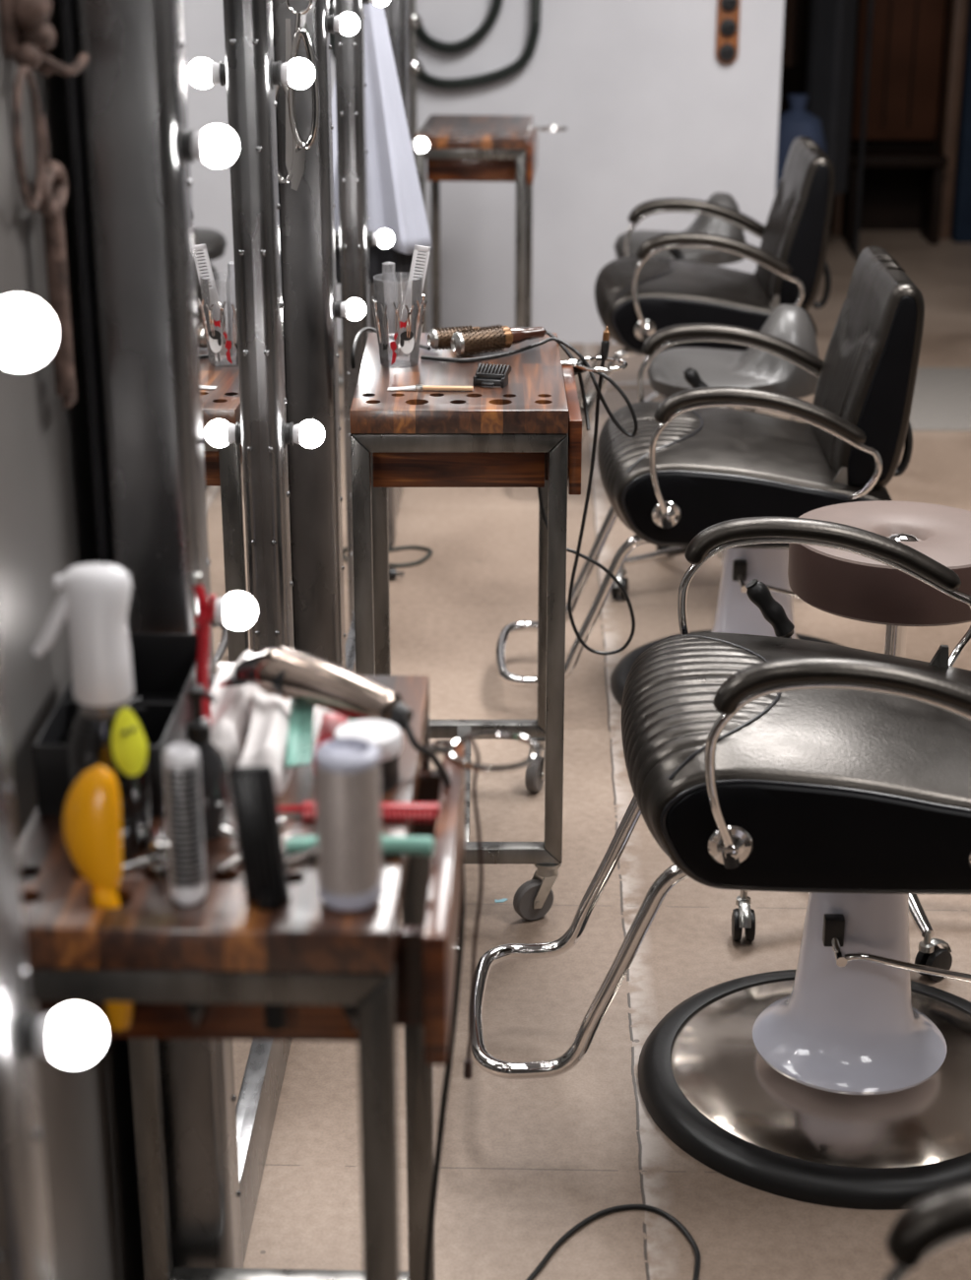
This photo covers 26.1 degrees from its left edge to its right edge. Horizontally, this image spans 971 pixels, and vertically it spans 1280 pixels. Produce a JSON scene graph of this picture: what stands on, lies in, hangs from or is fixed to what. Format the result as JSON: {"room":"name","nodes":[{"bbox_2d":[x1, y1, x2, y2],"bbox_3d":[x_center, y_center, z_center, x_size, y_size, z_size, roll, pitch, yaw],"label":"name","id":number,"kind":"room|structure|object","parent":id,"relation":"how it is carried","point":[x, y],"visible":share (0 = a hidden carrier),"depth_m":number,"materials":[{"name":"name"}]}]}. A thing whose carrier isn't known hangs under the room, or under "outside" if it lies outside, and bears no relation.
{"room":"salon","nodes":[
{"label":"salon","id":0,"kind":"room"},
{"bbox_2d":[0,0,144,1279],"bbox_3d":[-0.461,-1.218,3.724,0.150,3.100,13.000,1,21,1],"label":"wall","id":1,"kind":"structure","parent":0,"point":[47,520],"depth_m":2.11,"materials":[{"name":"grey paint"}]},
{"bbox_2d":[0,0,89,408],"bbox_3d":[-0.419,-0.410,1.973,0.056,0.410,0.146,7,22,18],"label":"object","id":2,"kind":"object","parent":1,"relation":"hanging from","point":[28,34],"visible":1,"depth_m":1.96,"materials":[{"name":"metal"}]},
{"bbox_2d":[409,0,417,157],"bbox_3d":[-0.257,-2.318,7.360,0.024,2.600,0.024,1,21,1],"label":"pipe","id":3,"kind":"object","parent":1,"relation":"attached to","point":[413,6],"visible":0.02,"depth_m":7.47,"materials":[{"name":"metal"}]},
{"bbox_3d":[-0.329,-1.742,4.549,0.060,0.040,0.040,1,21,1],"label":"hook","id":4,"kind":"object","parent":1,"relation":"attached to","visible":0},
{"bbox_2d":[368,244,420,284],"bbox_3d":[-0.246,-1.297,4.730,0.189,0.940,0.266,1,21,1],"label":"cape","id":5,"kind":"object","parent":4,"relation":"hanging from","point":[378,255],"visible":0.16,"depth_m":4.77,"materials":[{"name":"black fabric"}]},
{"bbox_2d":[364,2,433,254],"bbox_3d":[-0.236,-1.324,4.709,0.226,0.896,0.319,1,21,1],"label":"towel","id":6,"kind":"object","parent":4,"relation":"hanging from","point":[395,202],"visible":0.55,"depth_m":4.69,"materials":[{"name":"fabric"}]},
{"bbox_2d":[376,754,399,793],"bbox_3d":[-0.110,0.118,1.966,0.058,0.036,0.058,1,21,1],"label":"jar","id":7,"kind":"object","parent":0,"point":[390,764],"depth_m":1.95,"materials":[{"name":"white plastic"}]},
{"bbox_2d":[406,0,784,343],"bbox_3d":[0.390,-2.583,7.354,1.335,3.100,0.120,1,21,1],"label":"wall","id":8,"kind":"structure","parent":0,"point":[648,107],"depth_m":7.56,"materials":[{"name":"white paint"}]},
{"bbox_2d":[406,0,503,54],"bbox_3d":[-0.102,-2.484,7.303,0.356,0.849,0.072,1,21,1],"label":"corrugated hose","id":9,"kind":"object","parent":8,"relation":"attached to","point":[416,23],"visible":1,"depth_m":7.41,"materials":[{"name":"black rubber"}]},
{"bbox_2d":[407,0,541,89],"bbox_3d":[-0.037,-2.425,7.323,0.486,0.973,0.072,1,21,1],"label":"corrugated hose","id":10,"kind":"object","parent":8,"relation":"attached to","point":[416,68],"visible":0.99,"depth_m":7.45,"materials":[{"name":"black rubber"}]},
{"bbox_2d":[714,0,740,64],"bbox_3d":[0.858,-2.282,7.365,0.080,0.500,0.044,1,21,1],"label":"board","id":11,"kind":"object","parent":8,"relation":"attached to","point":[728,11],"visible":1,"depth_m":7.40,"materials":[{"name":"orange wood"}]},
{"bbox_2d":[718,43,735,61],"bbox_3d":[0.858,-2.085,7.428,0.062,0.062,0.022,1,21,1],"label":"socket","id":12,"kind":"object","parent":11,"relation":"attached to","point":[727,51],"depth_m":7.42,"materials":[{"name":"black plastic"}]},
{"bbox_2d":[719,18,736,36],"bbox_3d":[0.858,-2.164,7.398,0.062,0.062,0.022,1,21,1],"label":"socket","id":13,"kind":"object","parent":11,"relation":"attached to","point":[728,27],"depth_m":7.39,"materials":[{"name":"black plastic"}]},
{"bbox_2d":[720,0,738,11],"bbox_3d":[0.858,-2.244,7.368,0.062,0.062,0.022,1,21,1],"label":"socket","id":14,"kind":"object","parent":11,"relation":"attached to","point":[726,5],"depth_m":7.37,"materials":[{"name":"black plastic"}]},
{"bbox_2d":[243,230,970,1279],"bbox_3d":[1.611,0.300,4.233,4.195,0.100,13.000,1,21,1],"label":"floor","id":15,"kind":"structure","parent":0,"point":[524,1162],"depth_m":3.46,"materials":[{"name":"tile"}]},
{"bbox_2d":[0,299,104,1279],"bbox_3d":[-0.357,0.216,1.046,0.162,2.300,0.820,1,21,1],"label":"mirror","id":16,"kind":"object","parent":15,"relation":"on","point":[74,1035],"visible":1,"depth_m":1.44,"materials":[{"name":"metal"}]},
{"bbox_2d":[0,299,53,366],"bbox_3d":[-0.294,-0.188,1.282,0.058,0.042,0.042,1,21,1],"label":"bulb socket","id":17,"kind":"object","parent":16,"relation":"attached to","point":[26,330],"depth_m":1.27,"materials":[{"name":"white glass"}]},
{"bbox_2d":[14,1004,104,1065],"bbox_3d":[-0.294,0.275,1.457,0.058,0.042,0.042,1,21,1],"label":"bulb","id":18,"kind":"object","parent":16,"relation":"attached to","point":[74,1035],"depth_m":1.44,"materials":[{"name":"white glass"}]},
{"bbox_2d":[59,0,324,1268],"bbox_3d":[-0.319,-0.351,2.555,0.162,2.300,0.820,1,21,1],"label":"mirror","id":19,"kind":"object","parent":15,"relation":"on","point":[171,108],"visible":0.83,"depth_m":2.37,"materials":[{"name":"metal"}]},
{"bbox_2d":[177,125,238,167],"bbox_3d":[-0.277,-0.495,2.099,0.058,0.042,0.042,1,21,1],"label":"bulb socket","id":20,"kind":"object","parent":19,"relation":"attached to","point":[217,146],"depth_m":2.09,"materials":[{"name":"white glass"}]},
{"bbox_2d":[204,591,256,630],"bbox_3d":[-0.277,-0.032,2.273,0.058,0.042,0.042,1,21,1],"label":"bulb socket","id":21,"kind":"object","parent":19,"relation":"attached to","point":[237,609],"depth_m":2.26,"materials":[{"name":"white"}]},
{"bbox_2d":[269,57,315,89],"bbox_3d":[-0.257,-0.755,2.791,0.058,0.042,0.042,1,21,1],"label":"bulb socket","id":22,"kind":"object","parent":19,"relation":"attached to","point":[297,73],"depth_m":2.78,"materials":[{"name":"white glass"}]},
{"bbox_2d":[282,418,324,448],"bbox_3d":[-0.257,-0.292,2.965,0.058,0.042,0.042,1,21,1],"label":"bulb socket","id":23,"kind":"object","parent":19,"relation":"attached to","point":[310,433],"depth_m":2.95,"materials":[{"name":"white glass"}]},
{"bbox_2d":[16,673,541,1279],"bbox_3d":[-0.197,0.557,2.128,0.475,0.900,0.621,2,21,6],"label":"trolley","id":24,"kind":"object","parent":15,"relation":"on","point":[155,953],"visible":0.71,"depth_m":1.79,"materials":[{"name":"brown wood"}]},
{"bbox_2d":[32,563,151,859],"bbox_3d":[-0.335,0.059,1.804,0.087,0.260,0.068,8,22,20],"label":"spray bottle","id":25,"kind":"object","parent":24,"relation":"on","point":[94,599],"visible":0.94,"depth_m":1.77,"materials":[{"name":"white plastic"}]},
{"bbox_2d":[62,765,133,1030],"bbox_3d":[-0.325,0.216,1.755,0.050,0.244,0.027,1,21,1],"label":"brush","id":26,"kind":"object","parent":24,"relation":"on","point":[92,812],"visible":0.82,"depth_m":1.72,"materials":[{"name":"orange plastic"}]},
{"bbox_2d":[32,633,212,817],"bbox_3d":[-0.345,0.077,2.027,0.116,0.070,0.290,1,21,1],"label":"storage box","id":27,"kind":"object","parent":24,"relation":"on","point":[163,666],"visible":0.56,"depth_m":2.00,"materials":[{"name":"black plastic"}]},
{"bbox_2d":[57,729,71,744],"bbox_3d":[-0.377,0.086,1.937,0.053,0.036,0.008,16,26,36],"label":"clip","id":28,"kind":"object","parent":27,"relation":"in","point":[66,736],"visible":0.29,"depth_m":1.95,"materials":[{"name":"black plastic"}]},
{"bbox_2d":[129,705,146,710],"bbox_3d":[-0.350,0.071,1.978,0.059,0.020,0.008,2,21,4],"label":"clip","id":29,"kind":"object","parent":27,"relation":"in","point":[131,708],"visible":0.2,"depth_m":1.97,"materials":[{"name":"black plastic"}]},
{"bbox_2d":[122,848,168,870],"bbox_3d":[-0.293,0.190,1.805,0.045,0.013,0.013,-6,21,-15],"label":"clip","id":30,"kind":"object","parent":24,"relation":"on","point":[144,862],"visible":0.81,"depth_m":1.80,"materials":[{"name":"silver metal"}]},
{"bbox_2d":[146,850,169,885],"bbox_3d":[-0.279,0.195,1.788,0.013,0.013,0.045,-6,21,-16],"label":"clip","id":31,"kind":"object","parent":24,"relation":"on","point":[159,870],"visible":1,"depth_m":1.79,"materials":[{"name":"silver metal"}]},
{"bbox_2d":[150,829,166,848],"bbox_3d":[-0.287,0.175,1.842,0.013,0.013,0.045,-3,21,-9],"label":"clip","id":32,"kind":"object","parent":24,"relation":"on","point":[161,831],"visible":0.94,"depth_m":1.84,"materials":[{"name":"silver metal"}]},
{"bbox_2d":[152,834,168,849],"bbox_3d":[-0.269,0.182,1.822,0.045,0.013,0.013,13,24,30],"label":"clip","id":33,"kind":"object","parent":24,"relation":"on","point":[160,837],"visible":0.36,"depth_m":1.83,"materials":[{"name":"silver metal"}]},
{"bbox_2d":[162,742,206,1027],"bbox_3d":[-0.248,0.211,1.751,0.030,0.263,0.030,1,21,1],"label":"brush","id":34,"kind":"object","parent":24,"relation":"on","point":[181,770],"visible":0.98,"depth_m":1.72,"materials":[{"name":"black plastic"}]},
{"bbox_2d":[188,572,216,725],"bbox_3d":[-0.274,0.017,2.041,0.026,0.172,0.020,15,25,35],"label":"clamp","id":35,"kind":"object","parent":24,"relation":"on","point":[204,617],"visible":0.88,"depth_m":2.03,"materials":[{"name":"plastic"}]},
{"bbox_2d":[186,684,230,840],"bbox_3d":[-0.253,0.106,1.853,0.048,0.138,0.048,1,21,1],"label":"pump bottle","id":36,"kind":"object","parent":24,"relation":"on","point":[214,773],"visible":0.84,"depth_m":1.84,"materials":[{"name":"plastic"}]},
{"bbox_2d":[16,673,429,973],"bbox_3d":[-0.240,0.154,1.976,0.344,0.038,0.570,1,21,1],"label":"countertop","id":37,"kind":"structure","parent":24,"relation":"on","point":[63,928],"depth_m":1.73,"materials":[{"name":"brown wood"}]},
{"bbox_2d":[185,650,266,769],"bbox_3d":[-0.260,0.060,2.103,0.062,0.048,0.240,1,21,1],"label":"paper towel","id":38,"kind":"object","parent":24,"relation":"on","point":[229,728],"visible":0.49,"depth_m":2.07,"materials":[{"name":"white paper"}]},
{"bbox_2d":[214,851,241,872],"bbox_3d":[-0.215,0.188,1.811,0.013,0.013,0.045,16,26,37],"label":"clip","id":39,"kind":"object","parent":24,"relation":"on","point":[231,862],"visible":0.49,"depth_m":1.80,"materials":[{"name":"silver metal"}]},
{"bbox_2d":[218,826,238,842],"bbox_3d":[-0.212,0.173,1.845,0.045,0.013,0.013,3,21,9],"label":"clip","id":40,"kind":"object","parent":24,"relation":"on","point":[226,832],"visible":0.35,"depth_m":1.84,"materials":[{"name":"silver metal"}]},
{"bbox_2d":[225,765,289,1030],"bbox_3d":[-0.187,0.218,1.747,0.047,0.243,0.027,1,21,1],"label":"brush","id":41,"kind":"object","parent":24,"relation":"on","point":[253,791],"visible":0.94,"depth_m":1.73,"materials":[{"name":"black plastic"}]},
{"bbox_2d":[237,689,294,794],"bbox_3d":[-0.210,0.088,2.027,0.054,0.049,0.190,0,21,-1],"label":"paper towel","id":42,"kind":"object","parent":24,"relation":"on","point":[268,715],"visible":0.7,"depth_m":1.98,"materials":[{"name":"white paper"}]},
{"bbox_2d":[279,817,290,828],"bbox_3d":[-0.191,0.167,1.867,0.013,0.013,0.045,12,24,29],"label":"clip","id":43,"kind":"object","parent":24,"relation":"on","point":[283,822],"visible":0.17,"depth_m":1.88,"materials":[{"name":"silver metal"}]},
{"bbox_2d":[285,699,314,767],"bbox_3d":[-0.177,0.086,1.999,0.024,0.020,0.129,-1,21,-2],"label":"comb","id":44,"kind":"object","parent":24,"relation":"on","point":[300,719],"visible":0.88,"depth_m":1.99,"materials":[{"name":"green plastic"}]},
{"bbox_2d":[284,843,319,863],"bbox_3d":[-0.163,0.187,1.815,0.045,0.013,0.013,-10,23,-25],"label":"clip","id":45,"kind":"object","parent":24,"relation":"on","point":[302,856],"visible":0.69,"depth_m":1.81,"materials":[{"name":"silver metal"}]},
{"bbox_2d":[312,713,348,776],"bbox_3d":[-0.149,0.102,2.023,0.026,0.026,0.105,1,21,1],"label":"case","id":46,"kind":"object","parent":24,"relation":"on","point":[330,723],"visible":0.47,"depth_m":2.03,"materials":[{"name":"plastic"}]},
{"bbox_2d":[218,646,465,1279],"bbox_3d":[-0.135,0.482,2.198,0.263,0.994,0.087,5,21,12],"label":"hair clippers","id":47,"kind":"object","parent":24,"relation":"on","point":[282,672],"visible":0.94,"depth_m":2.02,"materials":[{"name":"metal"}]},
{"bbox_2d":[313,737,383,1030],"bbox_3d":[-0.113,0.211,1.747,0.055,0.266,0.055,1,21,1],"label":"spray can","id":48,"kind":"object","parent":24,"relation":"on","point":[348,777],"visible":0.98,"depth_m":1.71,"materials":[{"name":"plastic"}]},
{"bbox_2d":[277,801,439,823],"bbox_3d":[-0.127,0.156,1.897,0.170,0.011,0.026,1,21,1],"label":"comb","id":49,"kind":"object","parent":24,"relation":"on","point":[389,809],"visible":0.53,"depth_m":1.90,"materials":[{"name":"red plastic"}]},
{"bbox_2d":[285,832,434,856],"bbox_3d":[-0.109,0.178,1.832,0.130,0.019,0.025,1,21,1],"label":"comb","id":50,"kind":"object","parent":24,"relation":"on","point":[394,845],"visible":0.62,"depth_m":1.82,"materials":[{"name":"plastic"}]},
{"bbox_2d":[333,718,401,793],"bbox_3d":[-0.110,0.110,1.963,0.063,0.053,0.063,1,21,1],"label":"jar","id":51,"kind":"object","parent":24,"relation":"on","point":[387,736],"visible":0.6,"depth_m":1.95,"materials":[{"name":"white plastic"}]},
{"bbox_2d":[463,733,483,1079],"bbox_3d":[-0.015,0.285,2.193,0.021,0.398,0.016,19,28,40],"label":"charging cord","id":52,"kind":"object","parent":24,"relation":"hanging from","point":[468,1062],"visible":0.98,"depth_m":2.19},
{"bbox_2d":[271,0,393,672],"bbox_3d":[-0.286,-0.916,4.057,0.162,2.300,0.820,1,21,1],"label":"mirror","id":53,"kind":"object","parent":15,"relation":"on","point":[325,236],"visible":0.78,"depth_m":3.87,"materials":[{"name":"metal"}]},
{"bbox_2d":[274,0,319,191],"bbox_3d":[-0.328,-0.940,3.561,0.092,0.343,0.042,1,21,1],"label":"pruning shears","id":54,"kind":"object","parent":53,"relation":"hanging from","point":[294,159],"visible":0.74,"depth_m":3.56,"materials":[{"name":"silver metal"}]},
{"bbox_2d":[325,11,360,36],"bbox_3d":[-0.244,-1.060,3.601,0.058,0.042,0.042,1,21,1],"label":"bulb","id":55,"kind":"object","parent":53,"relation":"attached to","point":[348,24],"depth_m":3.59,"materials":[{"name":"white glass"}]},
{"bbox_2d":[332,297,366,320],"bbox_3d":[-0.244,-0.596,3.775,0.058,0.042,0.042,1,21,1],"label":"bulb","id":56,"kind":"object","parent":53,"relation":"attached to","point":[353,309],"depth_m":3.76,"materials":[{"name":"white glass"}]},
{"bbox_2d":[362,0,389,6],"bbox_3d":[-0.224,-1.320,4.293,0.058,0.042,0.042,1,21,1],"label":"bulb","id":57,"kind":"object","parent":53,"relation":"attached to","point":[380,3],"depth_m":4.29,"materials":[{"name":"white glass"}]},
{"bbox_2d":[366,228,393,248],"bbox_3d":[-0.224,-0.857,4.467,0.058,0.042,0.042,1,21,1],"label":"bulb","id":58,"kind":"object","parent":53,"relation":"attached to","point":[383,238],"depth_m":4.45,"materials":[{"name":"white glass"}]},
{"bbox_2d":[369,0,428,548],"bbox_3d":[-0.252,-1.456,5.493,0.162,2.300,0.820,1,21,1],"label":"mirror","id":59,"kind":"object","parent":15,"relation":"on","point":[395,11],"visible":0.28,"depth_m":5.74,"materials":[{"name":"metal"}]},
{"bbox_2d":[410,137,428,152],"bbox_3d":[-0.190,-1.397,5.904,0.058,0.042,0.042,1,21,1],"label":"bulb","id":60,"kind":"object","parent":59,"relation":"attached to","point":[420,145],"depth_m":5.89,"materials":[{"name":"white glass"}]},
{"bbox_2d":[388,545,432,579],"bbox_3d":[-0.242,-0.209,5.401,0.202,0.032,0.271,1,21,1],"label":"cable","id":61,"kind":"object","parent":15,"relation":"on","point":[393,573],"visible":0.45,"depth_m":5.40,"materials":[{"name":"black plastic"}]},
{"bbox_2d":[349,332,627,920],"bbox_3d":[0.002,-0.055,3.713,0.475,0.930,0.621,2,21,4],"label":"trolley","id":62,"kind":"object","parent":15,"relation":"on","point":[527,432],"depth_m":3.41,"materials":[{"name":"metal"}]},
{"bbox_2d":[373,273,422,368],"bbox_3d":[-0.148,-0.543,3.562,0.084,0.150,0.084,1,21,1],"label":"tumbler","id":63,"kind":"object","parent":62,"relation":"on","point":[412,348],"visible":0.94,"depth_m":3.54,"materials":[{"name":"clear glass"}]},
{"bbox_2d":[369,298,379,342],"bbox_3d":[-0.188,-0.542,3.559,0.013,0.075,0.016,6,21,14],"label":"hair clip","id":64,"kind":"object","parent":63,"relation":"in","point":[371,301],"visible":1,"depth_m":3.55,"materials":[{"name":"silver metal"}]},
{"bbox_2d":[373,299,382,343],"bbox_3d":[-0.182,-0.538,3.540,0.013,0.075,0.016,-5,21,-12],"label":"hair clip","id":65,"kind":"object","parent":63,"relation":"in","point":[374,300],"visible":1,"depth_m":3.54,"materials":[{"name":"silver metal"}]},
{"bbox_2d":[381,303,388,347],"bbox_3d":[-0.167,-0.529,3.529,0.013,0.075,0.016,-18,27,-39],"label":"hair clip","id":66,"kind":"object","parent":63,"relation":"in","point":[382,306],"visible":1,"depth_m":3.53,"materials":[{"name":"silver metal"}]},
{"bbox_2d":[384,294,388,337],"bbox_3d":[-0.172,-0.556,3.592,0.016,0.075,0.013,-6,21,-16],"label":"hair clip","id":67,"kind":"object","parent":63,"relation":"in","point":[386,296],"visible":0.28,"depth_m":3.59,"materials":[{"name":"silver metal"}]},
{"bbox_2d":[381,261,398,357],"bbox_3d":[-0.164,-0.562,3.559,0.029,0.160,0.029,1,21,1],"label":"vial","id":68,"kind":"object","parent":63,"relation":"in","point":[383,268],"visible":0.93,"depth_m":3.56,"materials":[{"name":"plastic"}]},
{"bbox_2d":[391,302,400,345],"bbox_3d":[-0.147,-0.532,3.523,0.016,0.075,0.013,7,22,18],"label":"hair clip","id":69,"kind":"object","parent":63,"relation":"in","point":[399,304],"visible":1,"depth_m":3.52,"materials":[{"name":"silver metal"}]},
{"bbox_2d":[404,305,414,342],"bbox_3d":[-0.128,-0.529,3.530,0.016,0.075,0.013,-3,21,-9],"label":"hair clip","id":70,"kind":"object","parent":63,"relation":"in","point":[407,307],"visible":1,"depth_m":3.52,"materials":[{"name":"silver metal"}]},
{"bbox_2d":[397,245,430,356],"bbox_3d":[-0.122,-0.574,3.550,0.059,0.192,0.010,1,21,1],"label":"comb","id":71,"kind":"object","parent":63,"relation":"in","point":[408,299],"visible":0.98,"depth_m":3.53,"materials":[{"name":"white plastic"}]},
{"bbox_2d":[414,299,423,342],"bbox_3d":[-0.113,-0.540,3.540,0.016,0.075,0.013,-15,25,-35],"label":"hair clip","id":72,"kind":"object","parent":63,"relation":"in","point":[416,300],"visible":1,"depth_m":3.54,"materials":[{"name":"silver metal"}]},
{"bbox_2d":[418,300,427,344],"bbox_3d":[-0.107,-0.540,3.561,0.013,0.075,0.016,9,22,22],"label":"hair clip","id":73,"kind":"object","parent":63,"relation":"in","point":[423,302],"visible":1,"depth_m":3.55,"materials":[{"name":"silver metal"}]},
{"bbox_2d":[386,384,473,390],"bbox_3d":[-0.090,-0.411,3.412,0.140,0.008,0.019,1,21,2],"label":"brush","id":74,"kind":"object","parent":62,"relation":"on","point":[418,387],"visible":1,"depth_m":3.41,"materials":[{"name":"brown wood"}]},
{"bbox_2d":[427,324,480,350],"bbox_3d":[-0.033,-0.536,3.697,0.141,0.040,0.040,-7,22,-17],"label":"brush","id":75,"kind":"object","parent":62,"relation":"on","point":[440,338],"visible":0.52,"depth_m":3.67,"materials":[{"name":"brown metal"}]},
{"bbox_2d":[349,332,568,433],"bbox_3d":[-0.042,-0.443,3.564,0.344,0.038,0.570,0,21,0],"label":"countertop","id":76,"kind":"structure","parent":62,"relation":"on","point":[534,400],"depth_m":3.38,"materials":[{"name":"brown wood"}]},
{"bbox_2d":[350,325,638,655],"bbox_3d":[0.019,-0.258,3.793,0.518,0.623,0.223,1,21,1],"label":"power cord","id":77,"kind":"object","parent":62,"relation":"hanging from","point":[605,345],"visible":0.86,"depth_m":3.73,"materials":[{"name":"black rubber"}]},
{"bbox_2d":[450,323,546,357],"bbox_3d":[0.026,-0.527,3.662,0.181,0.050,0.047,-9,23,-23],"label":"brush","id":78,"kind":"object","parent":62,"relation":"on","point":[471,342],"visible":1,"depth_m":3.64,"materials":[{"name":"brown metal"}]},
{"bbox_2d":[414,115,568,332],"bbox_3d":[0.014,-1.235,6.894,0.475,0.900,0.621,3,21,8],"label":"trolley","id":79,"kind":"object","parent":15,"relation":"on","point":[461,148],"visible":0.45,"depth_m":6.59,"materials":[{"name":"wood"}]},
{"bbox_2d":[414,115,533,149],"bbox_3d":[-0.030,-1.638,6.743,0.344,0.038,0.570,1,21,3],"label":"countertop","id":80,"kind":"structure","parent":79,"relation":"on","point":[488,132],"depth_m":6.59,"materials":[{"name":"brown wood"}]},
{"bbox_2d":[525,1204,701,1279],"bbox_3d":[0.119,0.834,2.658,0.287,0.007,0.418,5,21,12],"label":"cable","id":81,"kind":"object","parent":15,"relation":"on","point":[665,1214],"visible":1,"depth_m":2.78,"materials":[{"name":"black rubber"}]},
{"bbox_2d":[580,192,755,414],"bbox_3d":[0.627,-1.049,6.643,0.548,0.729,0.524,-16,26,-36],"label":"stool","id":82,"kind":"object","parent":15,"relation":"on","point":[703,224],"visible":0.19,"depth_m":6.49,"materials":[{"name":"silver metal"}]},
{"bbox_2d":[577,135,834,440],"bbox_3d":[0.529,-0.905,5.907,0.878,0.977,0.629,1,21,1],"label":"barber chair","id":83,"kind":"object","parent":15,"relation":"on","point":[640,295],"visible":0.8,"depth_m":5.64,"materials":[{"name":"leather"}]},
{"bbox_2d":[594,256,817,354],"bbox_3d":[0.605,-0.955,5.886,0.596,0.207,0.524,1,21,1],"label":"seat cushion","id":84,"kind":"object","parent":83,"relation":"on","point":[678,290],"depth_m":5.66,"materials":[{"name":"leather"}]},
{"bbox_2d":[495,246,924,704],"bbox_3d":[0.460,-0.337,4.444,0.878,0.942,0.629,1,21,1],"label":"barber chair","id":85,"kind":"object","parent":15,"relation":"on","point":[692,464],"visible":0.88,"depth_m":4.21,"materials":[{"name":"leather"}]},
{"bbox_2d":[597,401,892,548],"bbox_3d":[0.536,-0.370,4.430,0.596,0.207,0.524,1,21,1],"label":"seat cushion","id":86,"kind":"object","parent":85,"relation":"on","point":[716,465],"depth_m":4.20,"materials":[{"name":"leather"}]},
{"bbox_2d":[610,304,819,599],"bbox_3d":[0.605,-0.461,5.091,0.544,0.719,0.540,5,21,13],"label":"stool","id":87,"kind":"object","parent":15,"relation":"on","point":[754,368],"visible":0.46,"depth_m":4.93,"materials":[{"name":"silver metal"}]},
{"bbox_2d":[467,516,970,1210],"bbox_3d":[0.441,0.211,2.957,0.934,0.963,0.629,1,21,1],"label":"barber chair","id":88,"kind":"object","parent":15,"relation":"on","point":[838,775],"visible":1,"depth_m":2.91,"materials":[{"name":"black leather"}]},
{"bbox_2d":[621,632,970,894],"bbox_3d":[0.489,0.145,2.931,0.596,0.207,0.524,1,21,1],"label":"seat cushion","id":89,"kind":"object","parent":88,"relation":"on","point":[822,791],"depth_m":2.71,"materials":[{"name":"leather"}]},
{"bbox_2d":[774,94,826,193],"bbox_3d":[1.325,-1.953,9.005,0.260,0.760,0.260,1,21,1],"label":"bottle","id":90,"kind":"object","parent":15,"relation":"on","point":[796,122],"visible":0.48,"depth_m":8.85,"materials":[{"name":"blue plastic"}]},
{"bbox_2d":[731,500,970,980],"bbox_3d":[0.691,0.146,3.527,0.545,0.684,0.540,1,21,1],"label":"round stool","id":91,"kind":"object","parent":15,"relation":"on","point":[833,581],"visible":0.41,"depth_m":3.36,"materials":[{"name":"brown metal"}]},
{"bbox_2d":[846,0,874,259],"bbox_3d":[1.413,-2.556,9.257,0.574,1.712,0.400,1,21,1],"label":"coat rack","id":92,"kind":"object","parent":15,"relation":"on","point":[854,249],"visible":0.4,"depth_m":9.35,"materials":[{"name":"metal"}]},
{"bbox_2d":[780,0,800,66],"bbox_3d":[1.290,-2.933,9.125,0.184,0.810,0.333,1,21,1],"label":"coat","id":93,"kind":"object","parent":92,"relation":"hanging from","point":[792,8],"visible":0.44,"depth_m":9.09,"materials":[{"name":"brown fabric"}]},
{"bbox_2d":[804,0,857,194],"bbox_3d":[1.518,-2.668,9.201,0.208,1.360,0.373,1,21,1],"label":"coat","id":94,"kind":"object","parent":92,"relation":"hanging from","point":[832,24],"visible":0.73,"depth_m":9.14,"materials":[{"name":"black fabric"}]},
{"bbox_2d":[840,147,948,245],"bbox_3d":[1.910,-2.095,9.880,0.460,0.410,0.330,1,21,1],"label":"bench","id":95,"kind":"object","parent":15,"relation":"on","point":[933,161],"visible":0.77,"depth_m":9.77,"materials":[{"name":"black wood"}]},
{"bbox_2d":[882,1182,970,1279],"bbox_3d":[0.431,0.786,1.458,0.878,0.942,0.629,1,21,1],"label":"barber chair","id":96,"kind":"object","parent":15,"relation":"on","point":[941,1218],"visible":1,"depth_m":1.64,"materials":[{"name":"leather"}]},
{"bbox_2d":[908,367,970,431],"bbox_3d":[1.963,-0.812,7.037,1.260,0.008,0.850,1,21,1],"label":"floor mat","id":97,"kind":"object","parent":15,"relation":"on","point":[941,399],"visible":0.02,"depth_m":7.00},
{"bbox_2d":[778,0,935,230],"bbox_3d":[1.842,-3.474,9.727,4.395,3.100,0.150,1,21,1],"label":"wall","id":98,"kind":"structure","parent":0,"point":[891,197],"depth_m":10.12,"materials":[{"name":"black paint"}]},
{"bbox_2d":[829,192,842,236],"bbox_3d":[1.692,-3.090,9.700,0.045,2.400,0.180,1,21,1],"label":"trim","id":99,"kind":"structure","parent":98,"relation":"attached to","point":[836,217],"depth_m":10.01,"materials":[{"name":"brown wood"}]},
{"bbox_2d":[849,0,946,139],"bbox_3d":[1.946,-3.262,9.673,0.400,1.860,0.095,1,21,1],"label":"door","id":100,"kind":"structure","parent":98,"relation":"in","point":[907,35],"depth_m":9.86,"materials":[{"name":"brown wood"}]},
{"bbox_2d":[934,0,967,239],"bbox_3d":[2.183,-3.073,9.654,0.060,2.400,0.250,1,21,1],"label":"trim","id":101,"kind":"structure","parent":98,"relation":"attached to","point":[955,19],"depth_m":9.77,"materials":[{"name":"brown wood"}]},
{"bbox_2d":[950,0,970,243],"bbox_3d":[2.847,-3.049,9.590,1.270,2.400,0.350,1,21,1],"label":"door","id":102,"kind":"structure","parent":98,"relation":"in","point":[960,229],"depth_m":9.75,"materials":[{"name":"blue"}]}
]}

